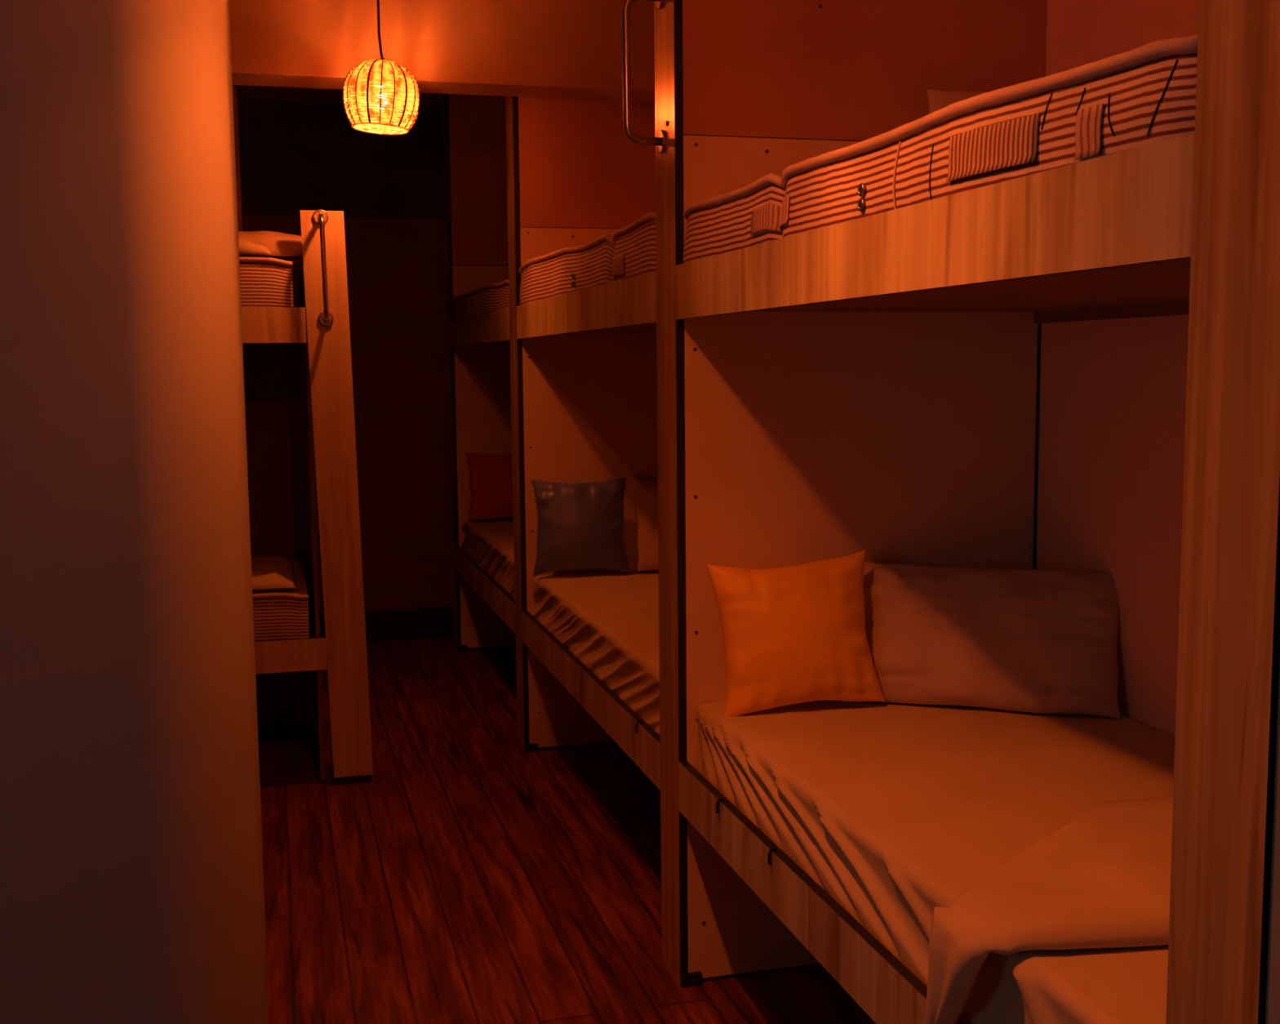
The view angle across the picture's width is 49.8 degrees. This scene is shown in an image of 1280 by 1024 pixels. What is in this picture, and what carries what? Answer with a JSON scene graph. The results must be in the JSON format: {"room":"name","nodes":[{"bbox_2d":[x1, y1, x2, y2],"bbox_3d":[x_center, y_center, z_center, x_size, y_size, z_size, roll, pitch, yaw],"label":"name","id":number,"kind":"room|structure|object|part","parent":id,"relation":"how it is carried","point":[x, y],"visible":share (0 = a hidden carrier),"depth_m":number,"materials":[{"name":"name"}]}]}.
{"room":"dormitory","nodes":[
{"label":"dormitory","id":0,"kind":"room"},
{"bbox_2d":[0,0,269,1023],"bbox_3d":[-2.225,-0.180,2.404,3.077,2.860,1.434,-2,6,-10],"label":"wall","id":1,"kind":"structure","parent":0,"point":[132,890],"depth_m":1.97,"materials":[{"name":"paint"}]},
{"bbox_2d":[232,84,262,725],"bbox_3d":[-3.018,-0.480,5.301,2.912,2.860,0.100,-2,6,-15],"label":"wall","id":2,"kind":"structure","parent":0,"point":[234,86],"depth_m":5.53,"materials":[{"name":"paint"}]},
{"bbox_2d":[236,84,444,108],"bbox_3d":[-0.806,-1.704,2.807,6.200,0.060,9.350,-2,6,-15],"label":"ceiling","id":3,"kind":"structure","parent":0,"point":[250,93],"depth_m":7.00,"materials":[{"name":"paint"}]},
{"bbox_2d":[342,0,420,134],"bbox_3d":[-0.850,-1.550,4.502,0.254,0.604,0.250,-2,6,-15],"label":"pendant lamp","id":4,"kind":"object","parent":3,"relation":"hanging from","point":[384,80],"visible":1,"depth_m":4.44,"materials":[{"name":"wicker"}]},
{"bbox_3d":[-0.852,-1.645,4.492,0.026,0.353,0.008,-2,6,-15],"label":"cord","id":5,"kind":"part","parent":4,"relation":"part of","materials":[{"name":"black plastic"}]},
{"bbox_3d":[-0.848,-1.362,4.522,0.249,0.225,0.246,-2,6,-15],"label":"lamp shade","id":6,"kind":"part","parent":4,"relation":"part of","materials":[{"name":"wicker"}]},
{"bbox_2d":[229,0,654,102],"bbox_3d":[-0.466,-1.707,4.937,1.945,0.390,0.210,-2,6,-15],"label":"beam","id":7,"kind":"structure","parent":3,"relation":"attached to","point":[555,49],"depth_m":4.80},
{"bbox_2d":[242,214,469,613],"bbox_3d":[-2.526,-0.394,7.198,5.025,2.280,0.104,-2,6,-15],"label":"wall","id":8,"kind":"structure","parent":0,"point":[396,282],"depth_m":7.45,"materials":[{"name":"white paint"}]},
{"bbox_2d":[237,100,444,218],"bbox_3d":[-2.540,-1.817,7.050,5.025,0.580,0.098,-2,6,-15],"label":"trim","id":9,"kind":"structure","parent":8,"relation":"attached to","point":[295,157],"depth_m":7.24,"materials":[{"name":"black"}]},
{"bbox_2d":[309,605,453,641],"bbox_3d":[-1.092,0.608,7.621,1.940,0.170,0.021,-2,6,-15],"label":"baseboard","id":10,"kind":"structure","parent":8,"relation":"attached to","point":[388,624],"depth_m":7.56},
{"bbox_2d":[257,636,875,1023],"bbox_3d":[-0.779,1.199,3.115,6.200,0.060,9.350,-2,6,-15],"label":"floor","id":11,"kind":"structure","parent":0,"point":[476,877],"depth_m":4.02,"materials":[{"name":"brown wood"}]},
{"bbox_2d":[240,209,373,784],"bbox_3d":[-2.073,-0.038,5.009,2.056,2.026,1.012,-2,6,-15],"label":"bunk bed","id":12,"kind":"object","parent":11,"relation":"on","point":[272,336],"visible":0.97,"depth_m":4.89,"materials":[{"name":"laminate"}]},
{"bbox_2d":[239,256,293,307],"bbox_3d":[-2.112,-0.774,4.947,1.674,0.250,0.872,-2,6,-15],"label":"mattress","id":13,"kind":"object","parent":12,"relation":"on","point":[264,282],"visible":0.2,"depth_m":4.72,"materials":[{"name":"white fabric"}]},
{"bbox_2d":[238,238,271,257],"bbox_3d":[-1.506,-0.922,4.725,0.470,0.092,0.158,-2,6,-15],"label":"sheet","id":14,"kind":"object","parent":13,"relation":"on","point":[246,247],"visible":0.27,"depth_m":4.71,"materials":[{"name":"fabric"}]},
{"bbox_2d":[238,231,302,265],"bbox_3d":[-1.502,-0.958,4.929,0.785,0.119,0.460,-2,6,-15],"label":"bed pillow","id":15,"kind":"object","parent":13,"relation":"on","point":[282,246],"visible":0.28,"depth_m":4.79,"materials":[{"name":"white fabric"}]},
{"bbox_3d":[-1.992,-0.614,4.540,1.734,0.121,0.016,-2,6,-15],"label":"rail","id":16,"kind":"part","parent":12,"relation":"part of","materials":[{"name":"laminate"}]},
{"bbox_3d":[-2.222,0.115,5.503,1.730,1.580,0.016,-2,6,-15],"label":"panel","id":17,"kind":"part","parent":12,"relation":"part of","materials":[{"name":"beige wood"}]},
{"bbox_2d":[252,559,309,640],"bbox_3d":[-2.094,0.380,5.072,1.689,0.252,0.872,-2,6,-15],"label":"mattress","id":18,"kind":"object","parent":12,"relation":"on","point":[277,613],"visible":0.11,"depth_m":4.85,"materials":[{"name":"white fabric"}]},
{"bbox_2d":[251,555,295,590],"bbox_3d":[-1.578,0.217,5.041,0.610,0.074,0.540,-2,6,-15],"label":"bed pillow","id":19,"kind":"object","parent":18,"relation":"on","point":[269,572],"visible":0.27,"depth_m":4.98,"materials":[{"name":"fabric"}]},
{"bbox_3d":[-1.966,0.533,4.666,1.766,0.114,0.016,-2,6,-15],"label":"rail","id":20,"kind":"part","parent":12,"relation":"part of","materials":[{"name":"laminate"}]},
{"bbox_3d":[-1.260,0.009,5.276,0.016,1.820,0.891,-2,6,-15],"label":"panel","id":21,"kind":"part","parent":12,"relation":"part of","materials":[{"name":"beige wood"}]},
{"bbox_3d":[-1.081,-0.835,4.710,0.023,0.362,0.084,-2,6,-15],"label":"handle","id":22,"kind":"part","parent":12,"relation":"part of","materials":[{"name":"metal"}]},
{"bbox_3d":[-1.064,-0.043,4.849,0.188,1.995,0.018,-2,6,-15],"label":"post","id":23,"kind":"part","parent":12,"relation":"part of","materials":[{"name":"laminate"}]},
{"bbox_2d":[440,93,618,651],"bbox_3d":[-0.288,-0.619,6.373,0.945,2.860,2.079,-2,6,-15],"label":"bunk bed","id":24,"kind":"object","parent":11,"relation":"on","point":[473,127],"visible":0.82,"depth_m":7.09,"materials":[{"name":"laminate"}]},
{"bbox_3d":[-0.983,-0.699,7.182,0.020,2.860,0.150,-2,6,-15],"label":"post","id":25,"kind":"part","parent":24,"relation":"part of","materials":[{"name":"laminate"}]},
{"bbox_3d":[-0.730,-0.818,6.208,0.020,0.122,1.829,-2,6,-15],"label":"rail","id":26,"kind":"part","parent":24,"relation":"part of","materials":[{"name":"laminate"}]},
{"bbox_2d":[451,279,509,322],"bbox_3d":[-0.301,-0.930,6.312,0.913,0.190,1.825,-2,6,-15],"label":"mattress","id":27,"kind":"object","parent":24,"relation":"on","point":[487,298],"visible":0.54,"depth_m":6.05,"materials":[{"name":"white fabric"}]},
{"bbox_3d":[-0.506,-0.287,7.284,0.925,1.988,0.018,-2,6,-15],"label":"panel","id":28,"kind":"part","parent":24,"relation":"part of","materials":[{"name":"beige wood"}]},
{"bbox_3d":[-0.719,0.332,6.330,0.020,0.120,1.829,-2,6,-15],"label":"rail","id":29,"kind":"part","parent":24,"relation":"part of","materials":[{"name":"laminate"}]},
{"bbox_2d":[461,518,515,598],"bbox_3d":[-0.265,0.222,6.441,0.899,0.213,1.822,-2,6,-15],"label":"mattress","id":30,"kind":"object","parent":24,"relation":"on","point":[489,543],"visible":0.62,"depth_m":6.49,"materials":[{"name":"fabric"}]},
{"bbox_2d":[465,452,513,521],"bbox_3d":[-0.691,-0.137,7.103,0.407,0.357,0.138,-2,6,-10],"label":"throw cushion","id":31,"kind":"object","parent":30,"relation":"on","point":[491,475],"visible":0.49,"depth_m":7.05,"materials":[{"name":"red fabric"}]},
{"bbox_3d":[-0.519,-1.705,7.134,0.925,0.857,0.016,-2,6,-15],"label":"panel","id":32,"kind":"part","parent":24,"relation":"part of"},
{"bbox_2d":[505,96,660,790],"bbox_3d":[0.235,-0.416,4.408,0.954,2.860,2.207,-2,6,-15],"label":"bunk bed","id":33,"kind":"object","parent":11,"relation":"on","point":[584,362],"visible":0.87,"depth_m":5.22,"materials":[{"name":"laminate"}]},
{"bbox_3d":[-0.472,-0.501,5.276,0.020,2.860,0.159,-2,6,-15],"label":"post","id":34,"kind":"part","parent":33,"relation":"part of","materials":[{"name":"laminate"}]},
{"bbox_3d":[-0.006,-1.507,5.224,0.925,0.857,0.016,-2,6,-15],"label":"panel","id":35,"kind":"part","parent":33,"relation":"part of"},
{"bbox_3d":[-0.202,-0.614,4.240,0.020,0.122,1.948,-2,6,-15],"label":"rail","id":36,"kind":"part","parent":33,"relation":"part of","materials":[{"name":"laminate"}]},
{"bbox_2d":[519,212,656,305],"bbox_3d":[0.227,-0.738,4.343,0.914,0.213,1.944,-2,6,-15],"label":"mattress","id":37,"kind":"object","parent":33,"relation":"on","point":[631,251],"visible":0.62,"depth_m":3.96,"materials":[{"name":"fabric"}]},
{"bbox_2d":[571,272,573,287],"bbox_3d":[-0.204,-0.706,4.197,0.004,0.044,0.021,-2,6,-15],"label":"air vent","id":38,"kind":"object","parent":37,"relation":"attached to","point":[572,274],"depth_m":4.19,"materials":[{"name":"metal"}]},
{"bbox_3d":[0.007,-0.089,5.373,0.925,1.988,0.018,-2,6,-15],"label":"panel","id":39,"kind":"part","parent":33,"relation":"part of","materials":[{"name":"beige wood"}]},
{"bbox_3d":[-0.191,0.536,4.362,0.020,0.120,1.948,-2,6,-15],"label":"rail","id":40,"kind":"part","parent":33,"relation":"part of","materials":[{"name":"laminate"}]},
{"bbox_2d":[532,569,659,734],"bbox_3d":[0.263,0.426,4.473,0.899,0.213,1.941,-2,6,-15],"label":"mattress","id":41,"kind":"object","parent":33,"relation":"on","point":[608,620],"visible":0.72,"depth_m":4.45,"materials":[{"name":"fabric"}]},
{"bbox_2d":[530,476,629,576],"bbox_3d":[-0.229,0.055,5.233,0.367,0.364,0.142,-1,6,-9],"label":"throw cushion","id":42,"kind":"object","parent":41,"relation":"on","point":[580,524],"visible":1,"depth_m":5.19,"materials":[{"name":"grey fabric"}]},
{"bbox_2d":[632,478,658,571],"bbox_3d":[0.206,0.043,5.348,0.460,0.353,0.161,-2,6,-11],"label":"bed pillow","id":43,"kind":"object","parent":41,"relation":"on","point":[646,491],"visible":0.26,"depth_m":5.28,"materials":[{"name":"white fabric"}]},
{"bbox_2d":[622,0,1279,1023],"bbox_3d":[0.729,-0.207,2.400,1.040,2.860,2.150,-2,6,-15],"label":"bunk bed","id":44,"kind":"object","parent":11,"relation":"on","point":[1075,366],"visible":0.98,"depth_m":3.11,"materials":[{"name":"laminate"}]},
{"bbox_3d":[0.006,-1.019,3.171,0.094,0.344,0.024,-2,6,-15],"label":"handle","id":45,"kind":"part","parent":44,"relation":"part of","materials":[{"name":"metal"}]},
{"bbox_3d":[0.072,-0.291,3.248,0.020,2.860,0.164,-2,6,-15],"label":"post","id":46,"kind":"part","parent":44,"relation":"part of","materials":[{"name":"laminate"}]},
{"bbox_3d":[0.338,0.740,2.387,0.020,0.120,1.833,-2,6,-15],"label":"rail","id":47,"kind":"part","parent":44,"relation":"part of","materials":[{"name":"laminate"}]},
{"bbox_3d":[0.551,0.121,3.343,0.925,1.988,0.018,-2,6,-15],"label":"panel","id":48,"kind":"part","parent":44,"relation":"part of","materials":[{"name":"beige wood"}]},
{"bbox_3d":[0.538,-1.297,3.194,0.925,0.857,0.016,-2,6,-15],"label":"panel","id":49,"kind":"part","parent":44,"relation":"part of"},
{"bbox_2d":[693,699,1175,1023],"bbox_3d":[0.790,0.630,2.498,0.904,0.213,1.826,-2,6,-15],"label":"mattress","id":50,"kind":"object","parent":44,"relation":"on","point":[895,811],"visible":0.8,"depth_m":2.56,"materials":[{"name":"fabric"}]},
{"bbox_2d":[706,549,884,716],"bbox_3d":[0.360,0.282,3.182,0.408,0.370,0.158,-1,6,-8],"label":"throw cushion","id":51,"kind":"object","parent":50,"relation":"on","point":[796,633],"visible":0.98,"depth_m":3.13,"materials":[{"name":"orange fabric"}]},
{"bbox_2d":[849,561,1120,718],"bbox_3d":[0.797,0.290,3.190,0.603,0.319,0.182,2,6,19],"label":"bed pillow","id":52,"kind":"object","parent":50,"relation":"on","point":[1042,641],"visible":0.87,"depth_m":3.14,"materials":[{"name":"grey fabric"}]},
{"bbox_2d":[924,795,1173,1023],"bbox_3d":[0.844,0.623,2.193,0.955,0.209,0.564,-2,6,-15],"label":"folded blanket","id":53,"kind":"object","parent":50,"relation":"on","point":[1102,878],"visible":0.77,"depth_m":1.99,"materials":[{"name":"beige fabric"}]},
{"bbox_3d":[0.328,-0.409,2.265,0.020,0.122,1.833,-2,6,-15],"label":"rail","id":54,"kind":"part","parent":44,"relation":"part of","materials":[{"name":"laminate"}]},
{"bbox_2d":[682,35,1198,263],"bbox_3d":[0.756,-0.520,2.370,0.914,0.187,1.830,-2,6,-15],"label":"mattress","id":55,"kind":"object","parent":44,"relation":"on","point":[1145,95],"visible":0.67,"depth_m":1.81,"materials":[{"name":"fabric"}]},
{"bbox_2d":[857,182,864,211],"bbox_3d":[0.345,-0.491,2.153,0.004,0.044,0.021,-2,6,-15],"label":"air vent","id":56,"kind":"object","parent":55,"relation":"attached to","point":[860,189],"depth_m":2.15,"materials":[{"name":"metal"}]},
{"bbox_2d":[927,89,986,114],"bbox_3d":[0.819,-0.845,3.221,0.314,0.270,0.100,-2,6,-11],"label":"bed pillow","id":57,"kind":"object","parent":55,"relation":"on","point":[938,100],"visible":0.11,"depth_m":3.17,"materials":[{"name":"white fabric"}]},
{"bbox_3d":[1.244,0.202,2.522,0.011,1.988,1.932,-2,6,-15],"label":"panel","id":58,"kind":"part","parent":44,"relation":"part of","materials":[{"name":"beige wood"}]},
{"bbox_3d":[1.230,-1.216,2.372,0.011,0.857,1.932,-2,6,-15],"label":"panel","id":59,"kind":"part","parent":44,"relation":"part of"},
{"bbox_3d":[0.584,-0.093,1.341,0.020,2.860,0.139,-2,6,-15],"label":"post","id":60,"kind":"part","parent":44,"relation":"part of","materials":[{"name":"laminate"}]},
{"bbox_2d":[1265,664,1279,1023],"bbox_3d":[1.091,-0.099,1.351,0.995,2.860,0.094,-2,6,-15],"label":"wall","id":61,"kind":"structure","parent":0,"point":[1272,1010],"depth_m":1.31,"materials":[{"name":"grey paint"}]}
]}

